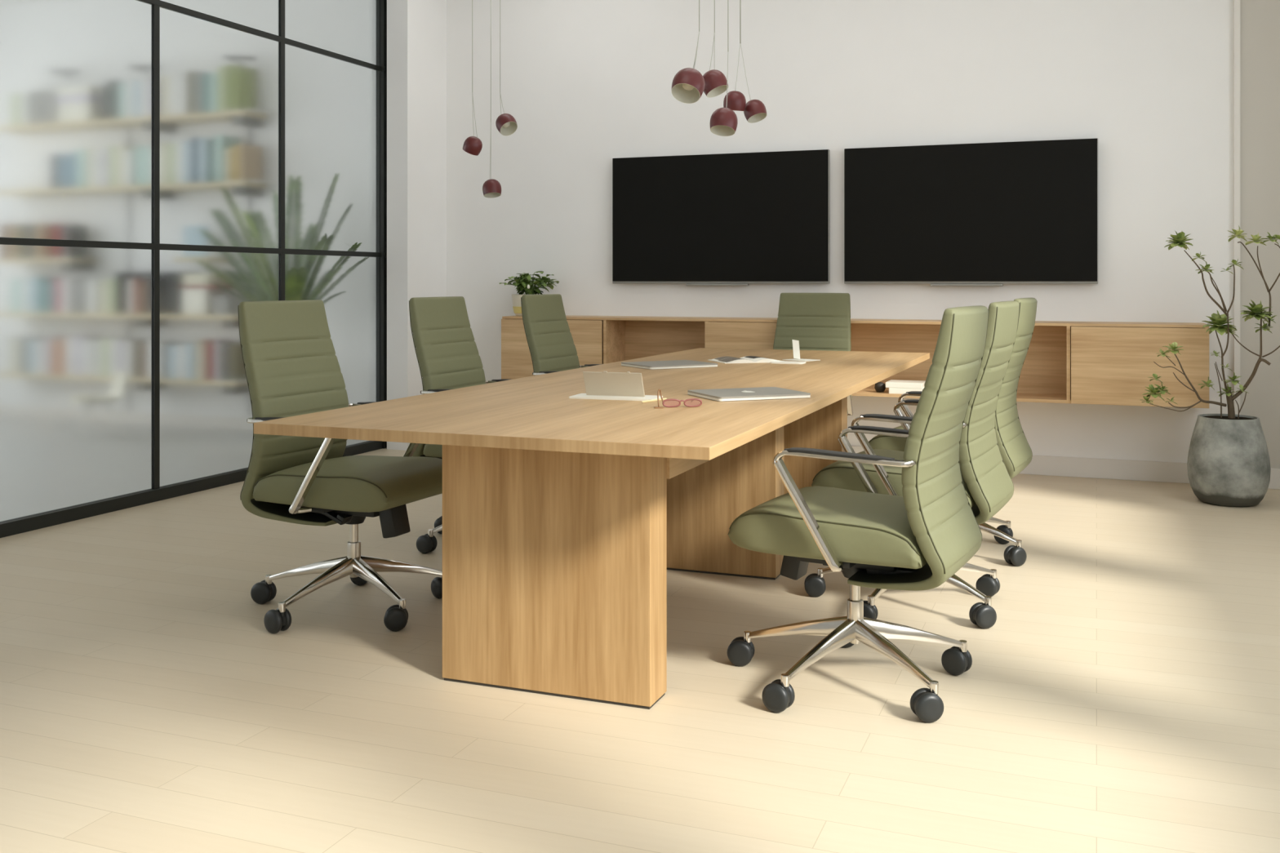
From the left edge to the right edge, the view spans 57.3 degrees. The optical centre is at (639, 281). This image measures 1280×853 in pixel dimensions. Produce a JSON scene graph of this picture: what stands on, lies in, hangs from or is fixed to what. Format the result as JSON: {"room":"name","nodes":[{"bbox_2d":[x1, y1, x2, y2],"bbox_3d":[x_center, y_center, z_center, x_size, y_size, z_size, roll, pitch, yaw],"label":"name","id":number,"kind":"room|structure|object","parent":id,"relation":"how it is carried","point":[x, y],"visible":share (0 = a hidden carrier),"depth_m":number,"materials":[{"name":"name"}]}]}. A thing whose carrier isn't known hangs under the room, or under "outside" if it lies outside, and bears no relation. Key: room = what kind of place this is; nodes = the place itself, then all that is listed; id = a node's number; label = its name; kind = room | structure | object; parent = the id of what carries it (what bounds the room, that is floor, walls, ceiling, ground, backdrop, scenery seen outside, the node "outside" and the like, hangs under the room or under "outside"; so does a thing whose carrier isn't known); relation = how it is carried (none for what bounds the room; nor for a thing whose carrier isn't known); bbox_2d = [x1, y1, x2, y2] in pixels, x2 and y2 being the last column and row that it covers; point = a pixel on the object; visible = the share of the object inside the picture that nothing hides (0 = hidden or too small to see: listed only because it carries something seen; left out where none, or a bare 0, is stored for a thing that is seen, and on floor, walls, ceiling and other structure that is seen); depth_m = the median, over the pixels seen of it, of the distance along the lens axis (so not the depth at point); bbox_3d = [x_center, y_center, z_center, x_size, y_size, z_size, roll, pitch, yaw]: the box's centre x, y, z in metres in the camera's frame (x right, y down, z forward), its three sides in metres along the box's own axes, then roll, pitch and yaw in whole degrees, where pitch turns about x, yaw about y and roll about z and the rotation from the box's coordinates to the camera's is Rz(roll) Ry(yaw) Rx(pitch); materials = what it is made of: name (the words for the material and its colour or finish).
{"room":"office","nodes":[
{"label":"office","id":0,"kind":"room"},
{"bbox_2d":[386,0,446,450],"bbox_3d":[-1.654,-0.600,8.259,0.360,3.500,0.510,0,0,21],"label":"wall","id":1,"kind":"structure","parent":0,"point":[416,29],"depth_m":8.02,"materials":[{"name":"white paint"}]},
{"bbox_2d":[0,0,386,537],"bbox_3d":[-3.458,-0.600,3.781,0.080,3.500,9.334,0,0,21],"label":"window","id":2,"kind":"structure","parent":1,"relation":"in","point":[254,125],"depth_m":6.18,"materials":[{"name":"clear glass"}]},
{"bbox_2d":[568,393,662,400],"bbox_3d":[-0.081,0.392,3.965,0.295,0.006,0.130,0,0,17],"label":"tray","id":3,"kind":"object","parent":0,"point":[630,397],"depth_m":3.94,"materials":[{"name":"white plastic"}]},
{"bbox_2d":[0,448,1279,852],"bbox_3d":[-0.452,1.200,2.833,6.300,0.100,10.150,0,0,21],"label":"floor","id":4,"kind":"structure","parent":0,"point":[1122,695],"depth_m":3.12,"materials":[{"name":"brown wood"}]},
{"bbox_2d":[238,299,442,633],"bbox_3d":[-1.037,0.610,4.108,0.710,1.076,0.674,0,0,24],"label":"office chair","id":5,"kind":"object","parent":4,"relation":"on","point":[291,366],"visible":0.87,"depth_m":4.05,"materials":[{"name":"leather"}]},
{"bbox_2d":[408,296,513,553],"bbox_3d":[-0.629,0.610,5.178,0.717,1.080,0.678,0,0,22],"label":"office chair","id":6,"kind":"object","parent":4,"relation":"on","point":[448,357],"visible":0.26,"depth_m":5.15,"materials":[{"name":"leather"}]},
{"bbox_2d":[520,293,600,375],"bbox_3d":[-0.240,0.610,6.114,0.715,1.076,0.682,0,0,22],"label":"office chair","id":7,"kind":"object","parent":4,"relation":"on","point":[552,348],"visible":0.22,"depth_m":6.16,"materials":[{"name":"leather"}]},
{"bbox_2d":[253,347,929,709],"bbox_3d":[0.260,0.772,4.865,1.335,0.755,3.945,0,0,21],"label":"conference table","id":8,"kind":"object","parent":4,"relation":"on","point":[565,519],"visible":0.82,"depth_m":3.30,"materials":[{"name":"brown wood"}]},
{"bbox_2d":[568,370,662,400],"bbox_3d":[-0.081,0.349,3.965,0.295,0.091,0.130,0,0,17],"label":"laptop","id":9,"kind":"object","parent":8,"relation":"on","point":[605,385],"visible":0.97,"depth_m":3.96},
{"bbox_2d":[641,397,666,402],"bbox_3d":[0.045,0.392,3.847,0.007,0.006,0.133,0,0,38],"label":"pencil","id":10,"kind":"object","parent":8,"relation":"on","point":[660,399],"visible":0.94,"depth_m":3.84,"materials":[{"name":"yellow wood"}]},
{"bbox_2d":[621,360,717,368],"bbox_3d":[0.135,0.387,5.442,0.360,0.016,0.290,0,0,-29],"label":"laptop","id":11,"kind":"object","parent":8,"relation":"on","point":[673,363],"visible":1,"depth_m":5.38,"materials":[{"name":"white plastic"}]},
{"bbox_2d":[653,388,702,408],"bbox_3d":[0.143,0.366,3.698,0.104,0.058,0.219,0,0,37],"label":"spectacles","id":12,"kind":"object","parent":8,"relation":"on","point":[691,402],"visible":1,"depth_m":3.67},
{"bbox_2d":[707,355,780,363],"bbox_3d":[0.526,0.386,5.784,0.320,0.019,0.240,0,0,-17],"label":"open magazine","id":13,"kind":"object","parent":8,"relation":"on","point":[748,359],"visible":0.98,"depth_m":5.70,"materials":[{"name":"white paper"}]},
{"bbox_2d":[714,356,733,359],"bbox_3d":[0.429,0.382,5.828,0.100,0.012,0.080,0,0,-17],"label":"picture","id":14,"kind":"object","parent":13,"relation":"on","point":[721,357],"depth_m":5.81},
{"bbox_2d":[718,357,747,362],"bbox_3d":[0.458,0.383,5.722,0.125,0.014,0.120,0,0,-17],"label":"picture","id":15,"kind":"object","parent":13,"relation":"on","point":[726,359],"depth_m":5.67},
{"bbox_2d":[745,355,765,358],"bbox_3d":[0.595,0.383,5.849,0.110,0.014,0.125,0,0,-17],"label":"picture","id":16,"kind":"object","parent":13,"relation":"on","point":[747,357],"depth_m":5.83},
{"bbox_2d":[687,386,810,401],"bbox_3d":[0.372,0.387,4.025,0.345,0.016,0.265,0,0,-22],"label":"laptop","id":17,"kind":"object","parent":8,"relation":"on","point":[762,393],"visible":1,"depth_m":3.96,"materials":[{"name":"silver metal"}]},
{"bbox_2d":[770,360,805,364],"bbox_3d":[0.714,0.392,5.646,0.160,0.006,0.100,0,0,21],"label":"sheet","id":18,"kind":"object","parent":8,"relation":"on","point":[775,362],"visible":1,"depth_m":5.62,"materials":[{"name":"paper"}]},
{"bbox_2d":[782,339,820,361],"bbox_3d":[0.806,0.344,5.855,0.120,0.102,0.145,0,0,-44],"label":"tent","id":19,"kind":"object","parent":8,"relation":"on","point":[796,350],"visible":1,"depth_m":5.88,"materials":[{"name":"white paper"}]},
{"bbox_2d":[773,293,853,415],"bbox_3d":[0.940,0.610,6.784,0.703,1.076,0.699,0,0,21],"label":"office chair","id":20,"kind":"object","parent":4,"relation":"on","point":[819,321],"visible":0.21,"depth_m":7.01,"materials":[{"name":"leather"}]},
{"bbox_2d":[727,305,988,723],"bbox_3d":[0.594,0.610,3.372,0.749,1.080,0.705,0,0,28],"label":"office chair","id":21,"kind":"object","parent":4,"relation":"on","point":[917,540],"visible":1,"depth_m":3.18,"materials":[{"name":"green leather"}]},
{"bbox_2d":[804,301,1019,628],"bbox_3d":[0.944,0.610,4.155,0.736,1.080,0.676,0,0,34],"label":"office chair","id":22,"kind":"object","parent":4,"relation":"on","point":[988,486],"visible":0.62,"depth_m":3.96,"materials":[{"name":"leather"}]},
{"bbox_2d":[868,297,1037,566],"bbox_3d":[1.282,0.610,4.970,0.742,1.080,0.693,0,0,27],"label":"office chair","id":23,"kind":"object","parent":4,"relation":"on","point":[1016,454],"visible":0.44,"depth_m":4.80,"materials":[{"name":"leather"}]},
{"bbox_2d":[1142,225,1279,506],"bbox_3d":[3.009,0.429,6.071,0.766,1.441,0.447,0,0,21],"label":"potted tree","id":24,"kind":"object","parent":4,"relation":"on","point":[1228,462],"visible":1,"depth_m":5.98,"materials":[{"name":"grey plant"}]},
{"bbox_2d":[96,0,1233,462],"bbox_3d":[-1.078,-0.600,8.389,11.500,3.500,0.150,0,0,21],"label":"wall","id":25,"kind":"structure","parent":0,"point":[585,85],"depth_m":7.35,"materials":[{"name":"white paint"}]},
{"bbox_2d":[612,149,830,285],"bbox_3d":[0.510,-0.400,7.649,1.472,0.859,0.074,0,0,21],"label":"television","id":26,"kind":"object","parent":25,"relation":"attached to","point":[738,219],"visible":1,"depth_m":7.60,"materials":[{"name":"black plastic"}]},
{"bbox_2d":[501,315,1208,408],"bbox_3d":[1.131,0.461,7.249,4.288,0.450,0.367,0,0,21],"label":"upper cabinet","id":27,"kind":"object","parent":25,"relation":"attached to","point":[1077,362],"visible":0.44,"depth_m":6.95,"materials":[{"name":"brown wood"}]},
{"bbox_2d":[499,271,559,315],"bbox_3d":[-0.756,0.083,7.973,0.395,0.305,0.341,0,0,21],"label":"potted plant","id":28,"kind":"object","parent":27,"relation":"on","point":[523,282],"visible":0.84,"depth_m":7.93,"materials":[{"name":"green plant"}]},
{"bbox_2d":[874,382,885,391],"bbox_3d":[1.446,0.638,7.057,0.068,0.060,0.068,0,0,21],"label":"decorative ball","id":29,"kind":"object","parent":27,"relation":"on","point":[879,386],"visible":0.96,"depth_m":7.03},
{"bbox_2d":[888,386,924,394],"bbox_3d":[1.611,0.650,7.013,0.210,0.035,0.200,0,0,21],"label":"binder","id":30,"kind":"object","parent":27,"relation":"on","point":[891,390],"visible":0.36,"depth_m":6.93,"materials":[{"name":"paper"}]},
{"bbox_2d":[885,379,925,388],"bbox_3d":[1.595,0.617,7.020,0.215,0.032,0.200,0,0,21],"label":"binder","id":31,"kind":"object","parent":30,"relation":"on","point":[892,383],"visible":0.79,"depth_m":6.94,"materials":[{"name":"plastic"}]},
{"bbox_2d":[844,137,1097,286],"bbox_3d":[1.974,-0.400,7.079,1.478,0.859,0.074,0,0,21],"label":"television","id":32,"kind":"object","parent":25,"relation":"attached to","point":[995,214],"visible":1,"depth_m":7.03,"materials":[{"name":"black plastic"}]},
{"bbox_2d":[851,445,1189,483],"bbox_3d":[0.969,1.093,7.503,5.076,0.115,0.014,0,0,21],"label":"baseboard","id":33,"kind":"structure","parent":25,"relation":"attached to","point":[1078,467],"depth_m":6.82,"materials":[{"name":"white paint"}]},
{"bbox_2d":[1233,0,1239,414],"bbox_3d":[3.341,-0.600,6.560,0.030,3.500,0.050,0,0,21],"label":"trim","id":34,"kind":"structure","parent":25,"relation":"attached to","point":[1236,2],"depth_m":6.54,"materials":[{"name":"white paint"}]},
{"bbox_2d":[1240,0,1279,468],"bbox_3d":[3.711,-0.600,6.426,0.752,3.500,0.030,0,0,21],"label":"wall","id":35,"kind":"structure","parent":25,"relation":"attached to","point":[1260,20],"depth_m":6.51,"materials":[{"name":"grey paint"}]},
{"bbox_2d":[1267,467,1279,489],"bbox_3d":[3.703,1.093,6.405,0.752,0.115,0.015,0,0,21],"label":"baseboard","id":36,"kind":"structure","parent":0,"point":[1274,483],"depth_m":6.47,"materials":[{"name":"white paint"}]},
{"bbox_3d":[-2.875,-2.400,3.777,11.500,0.100,10.150,0,0,21],"label":"ceiling","id":37,"kind":"structure","parent":0,"visible":0},
{"bbox_2d":[462,0,482,155],"bbox_3d":[-0.934,-1.525,6.536,0.112,1.650,0.104,0,0,21],"label":"pendant lamp","id":38,"kind":"object","parent":37,"relation":"hanging from","point":[473,145],"visible":1,"depth_m":6.50,"materials":[{"name":"ceramic"}]},
{"bbox_2d":[482,0,501,198],"bbox_3d":[-0.934,-1.439,7.393,0.122,1.822,0.121,0,0,21],"label":"pendant lamp","id":39,"kind":"object","parent":37,"relation":"hanging from","point":[491,188],"visible":1,"depth_m":7.39,"materials":[{"name":"metal"}]},
{"bbox_2d":[495,0,517,135],"bbox_3d":[-0.800,-1.607,6.968,0.152,1.485,0.122,0,0,43],"label":"pendant lamp","id":40,"kind":"object","parent":37,"relation":"hanging from","point":[506,124],"visible":1,"depth_m":6.98,"materials":[{"name":"metal"}]},
{"bbox_2d":[671,0,704,103],"bbox_3d":[0.201,-1.525,4.586,0.154,1.650,0.139,0,0,21],"label":"pendant lamp","id":41,"kind":"object","parent":37,"relation":"hanging from","point":[688,83],"visible":1,"depth_m":4.58,"materials":[{"name":"metal"}]},
{"bbox_2d":[702,0,728,97],"bbox_3d":[0.357,-1.616,5.603,0.134,1.468,0.125,0,0,21],"label":"pendant lamp","id":42,"kind":"object","parent":37,"relation":"hanging from","point":[716,82],"visible":0.94,"depth_m":5.57,"materials":[{"name":"metal"}]},
{"bbox_2d":[709,0,737,136],"bbox_3d":[0.381,-1.506,5.322,0.129,1.687,0.132,0,0,21],"label":"pendant lamp","id":43,"kind":"object","parent":37,"relation":"hanging from","point":[723,121],"visible":1,"depth_m":5.30,"materials":[{"name":"metal"}]},
{"bbox_2d":[723,0,746,111],"bbox_3d":[0.524,-1.641,6.447,0.124,1.417,0.135,0,0,-41],"label":"pendant lamp","id":44,"kind":"object","parent":37,"relation":"hanging from","point":[736,100],"visible":0.89,"depth_m":6.41,"materials":[{"name":"metal"}]},
{"bbox_2d":[740,0,766,123],"bbox_3d":[0.611,-1.617,6.523,0.195,1.466,0.125,0,0,21],"label":"pendant lamp","id":45,"kind":"object","parent":37,"relation":"hanging from","point":[755,111],"visible":0.97,"depth_m":6.48,"materials":[{"name":"metal"}]},
{"bbox_3d":[-5.810,1.200,4.920,5.200,0.100,10.150,0,0,21],"label":"floor","id":46,"kind":"structure","parent":0,"visible":0},
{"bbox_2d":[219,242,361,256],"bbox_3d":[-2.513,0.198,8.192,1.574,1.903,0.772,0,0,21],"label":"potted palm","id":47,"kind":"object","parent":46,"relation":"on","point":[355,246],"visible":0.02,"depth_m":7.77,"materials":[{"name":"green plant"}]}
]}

